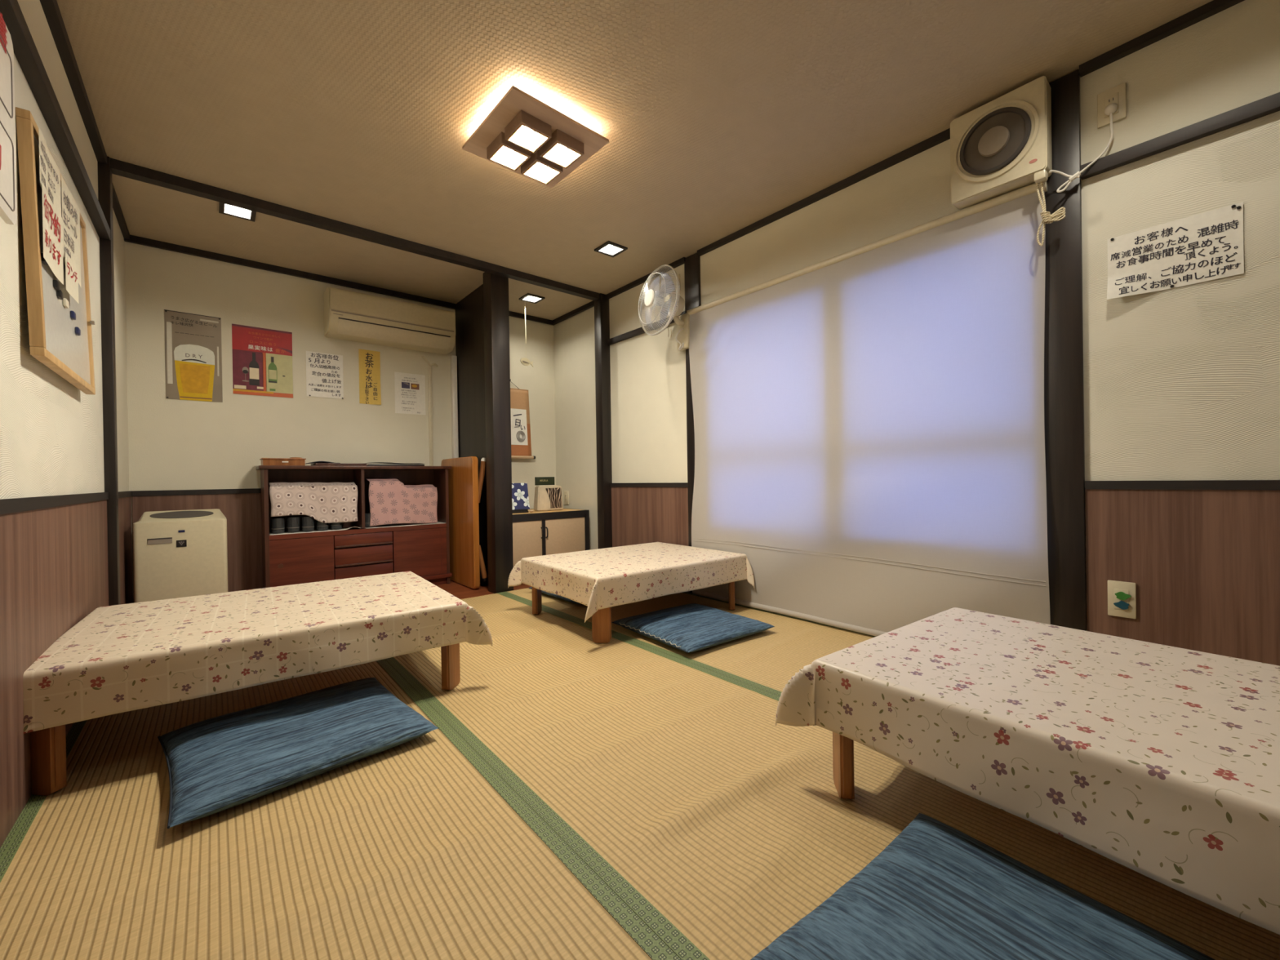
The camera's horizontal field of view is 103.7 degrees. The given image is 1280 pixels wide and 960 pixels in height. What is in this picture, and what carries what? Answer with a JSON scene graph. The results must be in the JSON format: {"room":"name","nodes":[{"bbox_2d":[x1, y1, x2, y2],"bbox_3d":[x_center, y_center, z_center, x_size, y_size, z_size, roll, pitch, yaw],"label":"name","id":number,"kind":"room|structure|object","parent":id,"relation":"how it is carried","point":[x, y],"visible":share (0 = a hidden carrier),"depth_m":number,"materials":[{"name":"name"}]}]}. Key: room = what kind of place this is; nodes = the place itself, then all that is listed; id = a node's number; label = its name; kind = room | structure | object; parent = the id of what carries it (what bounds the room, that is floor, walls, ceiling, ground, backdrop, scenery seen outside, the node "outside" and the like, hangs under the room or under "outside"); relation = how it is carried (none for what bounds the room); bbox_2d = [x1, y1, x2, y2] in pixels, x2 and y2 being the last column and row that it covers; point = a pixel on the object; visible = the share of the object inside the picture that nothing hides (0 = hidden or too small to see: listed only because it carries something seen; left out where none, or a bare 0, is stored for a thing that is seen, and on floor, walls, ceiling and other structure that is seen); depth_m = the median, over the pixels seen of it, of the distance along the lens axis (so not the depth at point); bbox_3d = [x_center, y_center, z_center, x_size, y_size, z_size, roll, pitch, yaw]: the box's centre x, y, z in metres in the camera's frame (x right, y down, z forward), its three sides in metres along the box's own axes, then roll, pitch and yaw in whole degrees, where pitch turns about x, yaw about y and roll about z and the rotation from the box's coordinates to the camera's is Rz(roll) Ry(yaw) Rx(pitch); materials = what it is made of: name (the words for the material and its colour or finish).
{"room":"japanese restaurant","nodes":[
{"label":"japanese restaurant","id":0,"kind":"room"},
{"bbox_2d":[17,0,128,491],"bbox_3d":[-0.873,-0.309,0.391,0.107,2.181,6.520,-1,0,-40],"label":"wall","id":1,"kind":"structure","parent":0,"point":[33,11],"depth_m":2.05,"materials":[{"name":"paint"}]},
{"bbox_2d":[0,12,17,225],"bbox_3d":[-1.278,-0.759,0.969,0.036,0.411,0.330,-1,0,-40],"label":"poster","id":2,"kind":"object","parent":1,"relation":"attached to","point":[8,204],"visible":1,"depth_m":1.06,"materials":[{"name":"white paper"}]},
{"bbox_2d":[0,53,104,499],"bbox_3d":[-0.537,-0.502,0.074,0.002,1.130,5.400,-1,0,-40],"label":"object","id":3,"kind":"structure","parent":1,"relation":"attached to","point":[51,433],"depth_m":1.34,"materials":[{"name":"beige paint"}]},
{"bbox_2d":[0,499,108,847],"bbox_3d":[-0.520,0.418,0.080,0.008,0.710,5.400,-1,0,-40],"label":"trim","id":4,"kind":"structure","parent":1,"relation":"attached to","point":[54,571],"depth_m":1.25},
{"bbox_2d":[0,492,108,514],"bbox_3d":[-0.523,0.047,0.080,0.014,0.031,5.400,-1,0,-40],"label":"trim","id":5,"kind":"structure","parent":1,"relation":"attached to","point":[15,504],"depth_m":1.33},
{"bbox_2d":[0,0,110,239],"bbox_3d":[-0.533,-1.068,0.083,0.034,0.045,5.400,-1,0,-40],"label":"trim","id":6,"kind":"structure","parent":1,"relation":"attached to","point":[25,51],"depth_m":1.40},
{"bbox_2d":[15,106,95,395],"bbox_3d":[-1.719,-0.604,1.505,0.034,0.600,0.704,-3,2,-40],"label":"whiteboard","id":7,"kind":"object","parent":1,"relation":"attached to","point":[54,341],"visible":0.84,"depth_m":1.31,"materials":[{"name":"plastic"}]},
{"bbox_2d":[38,124,61,216],"bbox_3d":[-1.578,-0.810,1.346,0.004,0.150,0.240,-1,0,-41],"label":"paper","id":8,"kind":"object","parent":7,"relation":"attached to","point":[50,172],"visible":0.99,"depth_m":1.35,"materials":[{"name":"grey paper"}]},
{"bbox_2d":[41,181,63,284],"bbox_3d":[-1.567,-0.650,1.342,0.004,0.190,0.230,-1,0,-41],"label":"paper","id":9,"kind":"object","parent":7,"relation":"attached to","point":[51,219],"visible":1,"depth_m":1.35,"materials":[{"name":"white paper"}]},
{"bbox_2d":[61,175,80,286],"bbox_3d":[-1.746,-0.753,1.549,0.004,0.250,0.250,-1,0,-40],"label":"paper","id":10,"kind":"object","parent":7,"relation":"attached to","point":[70,211],"visible":0.88,"depth_m":1.53,"materials":[{"name":"grey paper"}]},
{"bbox_2d":[65,251,78,302],"bbox_3d":[-1.688,-0.599,1.496,0.002,0.110,0.150,-1,0,-38],"label":"paper","id":11,"kind":"object","parent":7,"relation":"attached to","point":[72,270],"visible":1,"depth_m":1.50,"materials":[{"name":"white paper"}]},
{"bbox_2d":[40,0,106,164],"bbox_3d":[-0.540,-1.386,0.080,0.028,0.036,5.400,-1,0,-40],"label":"trim","id":12,"kind":"structure","parent":1,"relation":"attached to","point":[51,8],"depth_m":1.68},
{"bbox_2d":[97,155,119,605],"bbox_3d":[-2.292,-0.300,2.167,0.046,2.167,0.065,-1,0,-40],"label":"trim","id":13,"kind":"structure","parent":1,"relation":"attached to","point":[104,173],"depth_m":2.15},
{"bbox_2d":[111,182,129,239],"bbox_3d":[-2.612,-1.366,2.509,0.024,0.028,0.855,-1,0,-40],"label":"trim","id":14,"kind":"structure","parent":1,"relation":"attached to","point":[116,206],"depth_m":2.58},
{"bbox_2d":[118,490,132,497],"bbox_3d":[-2.594,0.074,2.510,0.012,0.030,0.855,-1,0,-40],"label":"trim","id":15,"kind":"structure","parent":1,"relation":"attached to","point":[121,494],"depth_m":2.61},
{"bbox_2d":[118,496,133,604],"bbox_3d":[-2.590,0.438,2.510,0.007,0.698,0.855,-1,0,-40],"label":"trim","id":16,"kind":"structure","parent":1,"relation":"attached to","point":[125,503],"depth_m":2.63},
{"bbox_2d":[110,157,494,273],"bbox_3d":[-1.634,-1.375,2.742,1.743,0.043,0.055,-1,0,-40],"label":"trim","id":17,"kind":"structure","parent":1,"relation":"attached to","point":[118,167],"depth_m":2.56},
{"bbox_2d":[124,241,455,603],"bbox_3d":[-2.241,-0.306,3.439,1.962,2.167,0.100,-1,0,-40],"label":"wall","id":18,"kind":"structure","parent":0,"point":[174,444],"depth_m":3.17,"materials":[{"name":"paint"}]},
{"bbox_2d":[164,309,222,402],"bbox_3d":[-2.668,-0.735,3.010,0.255,0.518,0.006,-1,0,-40],"label":"poster","id":19,"kind":"object","parent":18,"relation":"attached to","point":[193,342],"visible":1,"depth_m":3.01,"materials":[{"name":"grey paper"}]},
{"bbox_2d":[170,321,193,326],"bbox_3d":[-2.710,-0.924,2.978,0.099,0.020,0.001,-1,0,-40],"label":"print","id":20,"kind":"object","parent":19,"relation":"attached to","point":[181,323],"depth_m":2.98},
{"bbox_2d":[171,315,216,327],"bbox_3d":[-2.668,-0.948,3.013,0.207,0.033,0.001,-1,0,-40],"label":"print","id":21,"kind":"object","parent":19,"relation":"attached to","point":[172,316],"depth_m":3.01},
{"bbox_2d":[132,488,261,496],"bbox_3d":[-2.158,0.064,3.432,1.845,0.030,0.012,-1,0,-40],"label":"trim","id":22,"kind":"structure","parent":18,"relation":"attached to","point":[171,492],"depth_m":3.00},
{"bbox_2d":[132,493,262,591],"bbox_3d":[-2.154,0.427,3.435,1.845,0.698,0.007,-1,0,-40],"label":"trim","id":23,"kind":"structure","parent":18,"relation":"attached to","point":[242,512],"depth_m":3.13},
{"bbox_2d":[231,324,293,398],"bbox_3d":[-2.415,-0.757,3.227,0.309,0.434,0.002,-1,0,-40],"label":"poster","id":24,"kind":"object","parent":18,"relation":"attached to","point":[262,357],"visible":1,"depth_m":3.22,"materials":[{"name":"red paper"}]},
{"bbox_2d":[124,235,456,309],"bbox_3d":[-2.181,-1.372,3.419,1.857,0.036,0.024,-1,0,-40],"label":"trim","id":25,"kind":"structure","parent":18,"relation":"attached to","point":[133,239],"depth_m":3.26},
{"bbox_2d":[306,351,343,399],"bbox_3d":[-2.155,-0.716,3.444,0.217,0.303,0.005,-1,0,-40],"label":"notice","id":26,"kind":"object","parent":18,"relation":"attached to","point":[324,371],"visible":1,"depth_m":3.44,"materials":[{"name":"white paper"}]},
{"bbox_2d":[358,348,381,404],"bbox_3d":[-1.942,-0.740,3.620,0.138,0.388,0.011,-1,0,-39],"label":"slip","id":27,"kind":"object","parent":18,"relation":"attached to","point":[370,393],"visible":1,"depth_m":3.62,"materials":[{"name":"paper"}]},
{"bbox_2d":[323,286,455,355],"bbox_3d":[-1.778,-1.134,3.628,0.824,0.298,0.222,-1,0,-40],"label":"air conditioner","id":28,"kind":"object","parent":18,"relation":"attached to","point":[348,315],"visible":1,"depth_m":3.52,"materials":[{"name":"beige plastic"}]},
{"bbox_2d":[394,371,426,414],"bbox_3d":[-1.735,-0.651,3.803,0.218,0.306,0.002,-1,0,-40],"label":"leaflet","id":29,"kind":"object","parent":18,"relation":"attached to","point":[410,388],"visible":1,"depth_m":3.80,"materials":[{"name":"white paper"}]},
{"bbox_2d":[422,355,438,466],"bbox_3d":[-1.614,-0.518,3.884,0.119,0.869,0.036,-1,0,-40],"label":"cable raceway","id":30,"kind":"object","parent":18,"relation":"attached to","point":[429,367],"visible":0.91,"depth_m":3.88,"materials":[{"name":"beige plastic"}]},
{"bbox_2d":[450,355,458,457],"bbox_3d":[-1.473,-0.536,3.997,0.040,0.900,0.045,-1,0,-40],"label":"pipe cover","id":31,"kind":"object","parent":18,"relation":"attached to","point":[453,358],"visible":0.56,"depth_m":3.98,"materials":[{"name":"white plastic"}]},
{"bbox_2d":[454,284,488,585],"bbox_3d":[-1.215,-0.323,3.765,0.035,2.167,0.730,-1,0,-40],"label":"wall partition","id":32,"kind":"structure","parent":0,"point":[469,322],"depth_m":3.77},
{"bbox_2d":[483,271,513,593],"bbox_3d":[-0.964,-0.326,3.421,0.127,2.167,0.130,-1,0,-40],"label":"trim","id":33,"kind":"structure","parent":32,"relation":"attached to","point":[495,287],"depth_m":3.37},
{"bbox_2d":[435,579,531,599],"bbox_3d":[0.219,0.782,1.306,3.000,0.070,6.520,-1,0,-40],"label":"floor","id":34,"kind":"structure","parent":0,"point":[460,591],"depth_m":3.49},
{"bbox_2d":[132,508,227,603],"bbox_3d":[-2.512,0.477,2.766,0.376,0.615,0.244,-1,0,-40],"label":"air purifier","id":35,"kind":"object","parent":34,"relation":"on","point":[177,553],"visible":0.82,"depth_m":2.68,"materials":[{"name":"beige plastic"}]},
{"bbox_2d":[150,511,213,518],"bbox_3d":[-2.520,0.190,2.772,0.260,0.003,0.136,-1,13,-40],"label":"grille","id":36,"kind":"object","parent":35,"relation":"attached to","point":[164,514],"depth_m":2.77,"materials":[{"name":"grey plastic"}]},
{"bbox_2d":[0,658,680,959],"bbox_3d":[-0.194,0.755,0.392,0.890,0.030,5.450,-1,0,-40],"label":"mat","id":37,"kind":"object","parent":34,"relation":"on","point":[418,848],"visible":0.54,"depth_m":0.98,"materials":[{"name":"wicker"}]},
{"bbox_2d":[30,643,460,795],"bbox_3d":[-1.292,0.605,1.816,1.045,0.306,0.805,-1,0,-37],"label":"table","id":38,"kind":"object","parent":37,"relation":"on","point":[48,745],"visible":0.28,"depth_m":1.22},
{"bbox_2d":[22,571,493,733],"bbox_3d":[-1.264,0.549,1.830,1.162,0.202,0.930,-1,0,-37],"label":"tablecloth","id":39,"kind":"object","parent":38,"relation":"on","point":[117,659],"visible":0.89,"depth_m":1.52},
{"bbox_2d":[157,677,438,828],"bbox_3d":[-0.975,0.720,1.441,0.544,0.066,0.574,-1,0,45],"label":"floor cushion","id":40,"kind":"object","parent":37,"relation":"on","point":[217,764],"visible":1,"depth_m":1.34,"materials":[{"name":"fabric"}]},
{"bbox_2d":[256,465,452,587],"bbox_3d":[-1.906,0.340,3.454,1.136,0.866,0.282,-1,0,-40],"label":"base cabinet","id":41,"kind":"object","parent":34,"relation":"on","point":[422,550],"visible":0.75,"depth_m":3.36,"materials":[{"name":"brown wood"}]},
{"bbox_2d":[259,457,306,465],"bbox_3d":[-2.243,-0.110,3.160,0.224,0.046,0.180,-1,0,-40],"label":"wooden box","id":42,"kind":"object","parent":41,"relation":"on","point":[264,461],"visible":0.96,"depth_m":3.09,"materials":[{"name":"brown wood"}]},
{"bbox_2d":[268,482,357,523],"bbox_3d":[-2.084,0.145,3.227,0.476,0.269,0.103,-1,0,-40],"label":"cloth","id":43,"kind":"object","parent":41,"relation":"hanging from","point":[324,502],"visible":1,"depth_m":3.21,"materials":[{"name":"fabric"}]},
{"bbox_2d":[269,526,359,535],"bbox_3d":[-2.099,0.320,3.255,0.490,0.019,0.200,-1,0,-40],"label":"liner","id":44,"kind":"object","parent":41,"relation":"on","point":[343,528],"visible":0.66,"depth_m":3.20,"materials":[{"name":"white paper"}]},
{"bbox_2d":[271,517,284,533],"bbox_3d":[-2.234,0.281,3.105,0.070,0.095,0.070,-1,0,-40],"label":"tumbler","id":45,"kind":"object","parent":44,"relation":"on","point":[277,524],"visible":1,"depth_m":3.08,"materials":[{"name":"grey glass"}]},
{"bbox_2d":[286,516,299,533],"bbox_3d":[-2.175,0.280,3.155,0.070,0.095,0.070,-1,0,30],"label":"tumbler","id":46,"kind":"object","parent":44,"relation":"on","point":[292,522],"visible":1,"depth_m":3.13,"materials":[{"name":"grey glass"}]},
{"bbox_2d":[301,515,314,531],"bbox_3d":[-2.115,0.279,3.206,0.070,0.095,0.070,-1,0,10],"label":"tumbler","id":47,"kind":"object","parent":44,"relation":"on","point":[308,522],"visible":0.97,"depth_m":3.18,"materials":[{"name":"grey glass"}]},
{"bbox_2d":[315,520,328,530],"bbox_3d":[-2.055,0.278,3.256,0.070,0.095,0.070,-1,0,-10],"label":"tumbler","id":48,"kind":"object","parent":44,"relation":"on","point":[320,526],"visible":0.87,"depth_m":3.23,"materials":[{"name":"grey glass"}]},
{"bbox_2d":[330,522,342,529],"bbox_3d":[-1.996,0.277,3.307,0.070,0.095,0.070,-1,0,-30],"label":"tumbler","id":49,"kind":"object","parent":44,"relation":"on","point":[334,526],"visible":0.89,"depth_m":3.28,"materials":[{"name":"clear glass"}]},
{"bbox_2d":[311,462,366,466],"bbox_3d":[-2.010,-0.100,3.358,0.290,0.017,0.210,-1,0,-40],"label":"serving tray","id":50,"kind":"object","parent":41,"relation":"on","point":[315,464],"visible":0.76,"depth_m":3.28,"materials":[{"name":"black plastic"}]},
{"bbox_2d":[269,523,446,540],"bbox_3d":[-1.906,0.341,3.454,1.050,0.028,0.260,-1,0,-40],"label":"shelf","id":51,"kind":"object","parent":41,"relation":"attached to","point":[362,531],"depth_m":3.35,"materials":[{"name":"red wood"}]},
{"bbox_2d":[366,464,424,466],"bbox_3d":[-1.750,-0.102,3.578,0.360,0.012,0.200,-1,0,-40],"label":"serving tray","id":52,"kind":"object","parent":41,"relation":"on","point":[366,464],"visible":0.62,"depth_m":3.49,"materials":[{"name":"black plastic"}]},
{"bbox_2d":[364,462,424,464],"bbox_3d":[-1.742,-0.119,3.575,0.360,0.008,0.190,-1,0,-40],"label":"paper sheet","id":53,"kind":"object","parent":52,"relation":"on","point":[370,462],"visible":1,"depth_m":3.56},
{"bbox_2d":[364,521,444,528],"bbox_3d":[-1.691,0.321,3.600,0.524,0.002,0.200,-1,0,-40],"label":"liner","id":54,"kind":"object","parent":41,"relation":"on","point":[437,522],"visible":0.75,"depth_m":3.58,"materials":[{"name":"white paper"}]},
{"bbox_2d":[364,512,374,527],"bbox_3d":[-1.842,0.274,3.425,0.070,0.095,0.070,-1,0,-40],"label":"tumbler","id":55,"kind":"object","parent":54,"relation":"on","point":[367,516],"visible":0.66,"depth_m":3.39,"materials":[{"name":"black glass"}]},
{"bbox_2d":[366,477,437,526],"bbox_3d":[-1.680,0.148,3.566,0.455,0.333,0.102,-1,0,-40],"label":"cloth","id":56,"kind":"object","parent":54,"relation":"on","point":[391,501],"visible":1,"depth_m":3.52,"materials":[{"name":"fabric"}]},
{"bbox_2d":[441,456,488,589],"bbox_3d":[-1.297,0.297,3.732,0.124,0.921,0.625,-1,0,-40],"label":"table","id":57,"kind":"object","parent":34,"relation":"on","point":[464,485],"visible":0.88,"depth_m":3.56,"materials":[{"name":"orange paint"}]},
{"bbox_2d":[512,508,589,566],"bbox_3d":[-0.847,0.500,3.983,0.725,0.508,0.560,-1,0,-40],"label":"base cabinet","id":58,"kind":"object","parent":34,"relation":"on","point":[535,533],"visible":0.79,"depth_m":3.80,"materials":[{"name":"beige wood"}]},
{"bbox_2d":[511,483,529,513],"bbox_3d":[-0.923,0.136,3.821,0.170,0.225,0.084,-1,0,-40],"label":"picture card","id":59,"kind":"object","parent":58,"relation":"on","point":[520,499],"visible":0.76,"depth_m":3.83,"materials":[{"name":"blue paper"}]},
{"bbox_2d":[533,484,563,511],"bbox_3d":[-0.740,0.143,4.044,0.233,0.201,0.140,-1,0,-40],"label":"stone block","id":60,"kind":"object","parent":58,"relation":"on","point":[547,498],"visible":1,"depth_m":3.98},
{"bbox_2d":[534,476,554,485],"bbox_3d":[-0.766,0.009,4.050,0.172,0.066,0.017,-1,0,-40],"label":"board","id":61,"kind":"object","parent":60,"relation":"on","point":[538,480],"visible":1,"depth_m":4.04,"materials":[{"name":"green paint"}]},
{"bbox_2d":[501,587,875,696],"bbox_3d":[1.179,0.729,1.556,0.886,0.030,5.450,-1,0,-40],"label":"mat","id":62,"kind":"object","parent":34,"relation":"on","point":[766,660],"visible":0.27,"depth_m":2.27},
{"bbox_2d":[528,586,580,604],"bbox_3d":[-0.331,0.705,3.298,0.584,0.063,0.570,-1,0,-40],"label":"floor cushion","id":63,"kind":"object","parent":62,"relation":"on","point":[542,591],"visible":0.04,"depth_m":3.06,"materials":[{"name":"fabric"}]},
{"bbox_2d":[531,582,734,643],"bbox_3d":[-0.030,0.581,2.821,0.968,0.306,0.740,-1,0,-38],"label":"table","id":64,"kind":"object","parent":62,"relation":"on","point":[601,619],"visible":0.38,"depth_m":2.28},
{"bbox_2d":[507,542,754,622],"bbox_3d":[-0.051,0.525,2.804,1.112,0.199,0.875,-1,0,-38],"label":"tablecloth","id":65,"kind":"object","parent":64,"relation":"on","point":[598,579],"visible":1,"depth_m":2.56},
{"bbox_2d":[611,603,774,653],"bbox_3d":[0.250,0.699,2.447,0.560,0.062,0.564,-1,0,-37],"label":"floor cushion","id":66,"kind":"object","parent":62,"relation":"on","point":[692,627],"visible":1,"depth_m":2.35,"materials":[{"name":"fabric"}]},
{"bbox_2d":[385,592,1279,959],"bbox_3d":[0.493,0.738,0.974,0.909,0.038,5.450,-1,0,-40],"label":"mat","id":67,"kind":"object","parent":34,"relation":"on","point":[722,826],"visible":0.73,"depth_m":1.18,"materials":[{"name":"wicker"}]},
{"bbox_2d":[832,732,854,799],"bbox_3d":[1.035,0.571,0.989,0.745,0.306,1.051,-1,0,-36],"label":"table","id":68,"kind":"object","parent":67,"relation":"on","point":[842,746],"visible":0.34,"depth_m":1.15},
{"bbox_2d":[775,607,1279,934],"bbox_3d":[1.041,0.519,1.020,0.876,0.209,1.214,-1,0,-36],"label":"tablecloth","id":69,"kind":"object","parent":68,"relation":"on","point":[1161,762],"visible":1,"depth_m":0.90,"materials":[{"name":"fabric"}]},
{"bbox_2d":[750,813,1215,959],"bbox_3d":[0.535,0.697,0.644,0.570,0.072,0.604,-1,0,-36],"label":"floor cushion","id":70,"kind":"object","parent":67,"relation":"on","point":[936,891],"visible":1,"depth_m":0.77,"materials":[{"name":"fabric"}]},
{"bbox_2d":[509,315,555,508],"bbox_3d":[-1.095,-0.327,4.280,0.815,2.167,0.100,-1,0,-40],"label":"wall","id":71,"kind":"structure","parent":0,"point":[538,380],"depth_m":4.38,"materials":[{"name":"paint"}]},
{"bbox_2d":[510,379,535,458],"bbox_3d":[-1.072,-0.510,4.196,0.408,0.666,0.060,-1,0,-40],"label":"scroll","id":72,"kind":"object","parent":71,"relation":"hanging from","point":[521,445],"visible":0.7,"depth_m":4.25,"materials":[{"name":"beige fabric"}]},
{"bbox_2d":[509,311,553,324],"bbox_3d":[-1.068,-1.394,4.232,0.794,0.034,0.024,-1,0,-40],"label":"trim","id":73,"kind":"structure","parent":71,"relation":"attached to","point":[514,314],"depth_m":4.33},
{"bbox_2d":[56,0,1213,319],"bbox_3d":[0.184,-1.430,1.298,3.000,0.020,6.520,-1,0,-40],"label":"ceiling","id":74,"kind":"structure","parent":0,"point":[717,117],"depth_m":1.89,"materials":[{"name":"paper"}]},
{"bbox_2d":[218,201,256,222],"bbox_3d":[-2.069,-1.428,2.586,0.147,0.098,0.147,-1,0,-40],"label":"recessed light","id":75,"kind":"object","parent":74,"relation":"in","point":[223,207],"visible":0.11,"depth_m":2.62,"materials":[{"name":"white plastic"}]},
{"bbox_2d":[520,308,533,366],"bbox_3d":[-0.897,-1.156,3.976,0.108,0.512,0.010,-1,0,-40],"label":"mobile","id":76,"kind":"object","parent":74,"relation":"hanging from","point":[524,361],"visible":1,"depth_m":3.97,"materials":[{"name":"grey plastic"}]},
{"bbox_2d":[519,293,545,303],"bbox_3d":[-0.840,-1.452,3.904,0.147,0.098,0.147,-1,0,-40],"label":"recessed light","id":77,"kind":"object","parent":74,"relation":"in","point":[532,298],"visible":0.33,"depth_m":3.92,"materials":[{"name":"white"}]},
{"bbox_2d":[462,85,608,188],"bbox_3d":[-0.424,-1.360,2.035,0.425,0.106,0.425,-1,0,-42],"label":"ceiling lamp","id":78,"kind":"object","parent":74,"relation":"attached to","point":[545,126],"visible":1,"depth_m":1.98,"materials":[{"name":"brown wood"}]},
{"bbox_2d":[594,240,627,257],"bbox_3d":[-0.180,-1.459,3.087,0.147,0.098,0.147,-1,0,-40],"label":"recessed light","id":79,"kind":"object","parent":74,"relation":"in","point":[611,247],"visible":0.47,"depth_m":3.11,"materials":[{"name":"white"}]},
{"bbox_2d":[553,0,1279,631],"bbox_3d":[1.263,-0.349,2.202,0.106,2.181,6.520,-1,0,-40],"label":"wall","id":80,"kind":"structure","parent":0,"point":[1228,60],"depth_m":2.54,"materials":[{"name":"paint"}]},
{"bbox_2d":[491,264,599,301],"bbox_3d":[-0.647,-1.393,3.578,0.844,0.043,0.055,-1,0,-40],"label":"trim","id":81,"kind":"structure","parent":80,"relation":"attached to","point":[502,271],"depth_m":3.53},
{"bbox_2d":[552,300,594,324],"bbox_3d":[-0.545,-1.402,4.209,0.026,0.034,0.735,-1,0,-40],"label":"trim","id":82,"kind":"structure","parent":80,"relation":"attached to","point":[590,304],"depth_m":4.20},
{"bbox_2d":[594,293,612,548],"bbox_3d":[-0.277,-0.338,3.889,0.093,2.167,0.085,-1,0,-40],"label":"trim","id":83,"kind":"structure","parent":80,"relation":"attached to","point":[602,316],"depth_m":3.85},
{"bbox_2d":[607,311,685,345],"bbox_3d":[0.029,-1.061,3.551,0.022,0.042,0.836,-1,0,-40],"label":"trim","id":84,"kind":"structure","parent":80,"relation":"attached to","point":[639,331],"depth_m":3.63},
{"bbox_2d":[610,482,687,487],"bbox_3d":[0.050,0.035,3.558,0.014,0.029,0.836,-1,0,-40],"label":"trim","id":85,"kind":"structure","parent":80,"relation":"attached to","point":[654,484],"depth_m":3.50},
{"bbox_2d":[611,486,688,592],"bbox_3d":[0.058,0.400,3.561,0.008,0.702,0.836,-1,0,-40],"label":"trim","id":86,"kind":"structure","parent":80,"relation":"attached to","point":[639,515],"depth_m":3.54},
{"bbox_2d":[638,264,689,351],"bbox_3d":[0.126,-1.060,3.112,0.323,0.484,0.376,-1,0,18],"label":"wall fan","id":87,"kind":"object","parent":80,"relation":"attached to","point":[671,304],"visible":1,"depth_m":3.08,"materials":[{"name":"beige plastic"}]},
{"bbox_2d":[684,252,701,593],"bbox_3d":[0.350,-0.344,3.200,0.027,2.163,0.124,-1,0,-40],"label":"trim","id":88,"kind":"structure","parent":80,"relation":"attached to","point":[692,263],"depth_m":3.21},
{"bbox_2d":[686,181,1050,636],"bbox_3d":[0.898,-0.185,2.506,0.064,1.796,1.800,-1,0,-40],"label":"roller blind","id":89,"kind":"object","parent":80,"relation":"attached to","point":[869,430],"visible":0.94,"depth_m":2.26,"materials":[{"name":"fabric"}]},
{"bbox_2d":[606,0,1244,298],"bbox_3d":[1.497,-1.428,1.807,0.028,0.028,5.400,-1,0,-40],"label":"trim","id":90,"kind":"structure","parent":80,"relation":"attached to","point":[1213,7],"depth_m":2.14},
{"bbox_2d":[950,75,1065,246],"bbox_3d":[1.374,-1.128,1.887,0.122,0.586,0.345,-1,0,-40],"label":"ventilation fan","id":91,"kind":"object","parent":80,"relation":"attached to","point":[1002,145],"depth_m":1.85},
{"bbox_2d":[1044,69,1086,631],"bbox_3d":[1.526,-0.357,1.814,0.027,2.163,0.111,-1,0,-40],"label":"trim","id":92,"kind":"structure","parent":80,"relation":"attached to","point":[1064,388],"depth_m":1.80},
{"bbox_2d":[1097,82,1126,128],"bbox_3d":[1.597,-1.268,1.705,0.012,0.116,0.072,-1,0,-40],"label":"wall outlet","id":93,"kind":"object","parent":80,"relation":"attached to","point":[1117,95],"visible":1,"depth_m":1.70,"materials":[{"name":"beige plastic"}]},
{"bbox_2d":[1048,102,1117,192],"bbox_3d":[1.526,-1.140,1.737,0.186,0.255,0.034,-1,0,30],"label":"power cord","id":94,"kind":"object","parent":93,"relation":"attached to","point":[1111,108],"visible":1,"depth_m":1.71,"materials":[{"name":"white plastic"}]},
{"bbox_2d":[1103,92,1118,118],"bbox_3d":[1.595,-1.268,1.703,0.003,0.068,0.036,-1,0,-40],"label":"socket","id":95,"kind":"object","parent":93,"relation":"attached to","point":[1109,98],"depth_m":1.70,"materials":[{"name":"beige plastic"}]},
{"bbox_2d":[1107,580,1136,618],"bbox_3d":[1.623,0.403,1.696,0.016,0.120,0.070,-1,0,-40],"label":"wall outlet","id":96,"kind":"object","parent":80,"relation":"attached to","point":[1122,596],"visible":1,"depth_m":1.69,"materials":[{"name":"beige plastic"}]},
{"bbox_2d":[1113,600,1128,609],"bbox_3d":[1.620,0.421,1.693,0.006,0.028,0.038,-1,0,-40],"label":"socket","id":97,"kind":"object","parent":96,"relation":"attached to","point":[1117,605],"depth_m":1.69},
{"bbox_2d":[1115,591,1131,599],"bbox_3d":[1.622,0.390,1.690,0.006,0.028,0.040,-1,0,-40],"label":"socket","id":98,"kind":"object","parent":96,"relation":"attached to","point":[1118,595],"depth_m":1.69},
{"bbox_2d":[1106,201,1244,299],"bbox_3d":[1.683,-0.717,1.596,0.029,0.212,0.297,-1,0,-40],"label":"notice","id":99,"kind":"object","parent":80,"relation":"attached to","point":[1208,246],"visible":1,"depth_m":1.59,"materials":[{"name":"white paper"}]},
{"bbox_2d":[1080,92,1279,179],"bbox_3d":[2.396,-1.084,0.755,0.028,0.042,2.637,-1,0,-40],"label":"trim","id":100,"kind":"structure","parent":80,"relation":"attached to","point":[1269,104],"depth_m":1.56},
{"bbox_2d":[1080,111,1279,480],"bbox_3d":[2.414,-0.536,0.766,0.002,1.100,2.639,-1,0,-40],"label":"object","id":101,"kind":"structure","parent":80,"relation":"attached to","point":[1180,383],"depth_m":1.58,"materials":[{"name":"beige paint"}]},
{"bbox_2d":[1084,480,1279,489],"bbox_3d":[2.418,0.008,0.763,0.014,0.029,2.637,-1,0,-40],"label":"trim","id":102,"kind":"structure","parent":80,"relation":"attached to","point":[1189,484],"depth_m":1.58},
{"bbox_2d":[1085,488,1279,666],"bbox_3d":[2.426,0.373,0.767,0.008,0.702,2.637,-1,0,-40],"label":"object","id":103,"kind":"structure","parent":80,"relation":"attached to","point":[1204,565],"depth_m":1.58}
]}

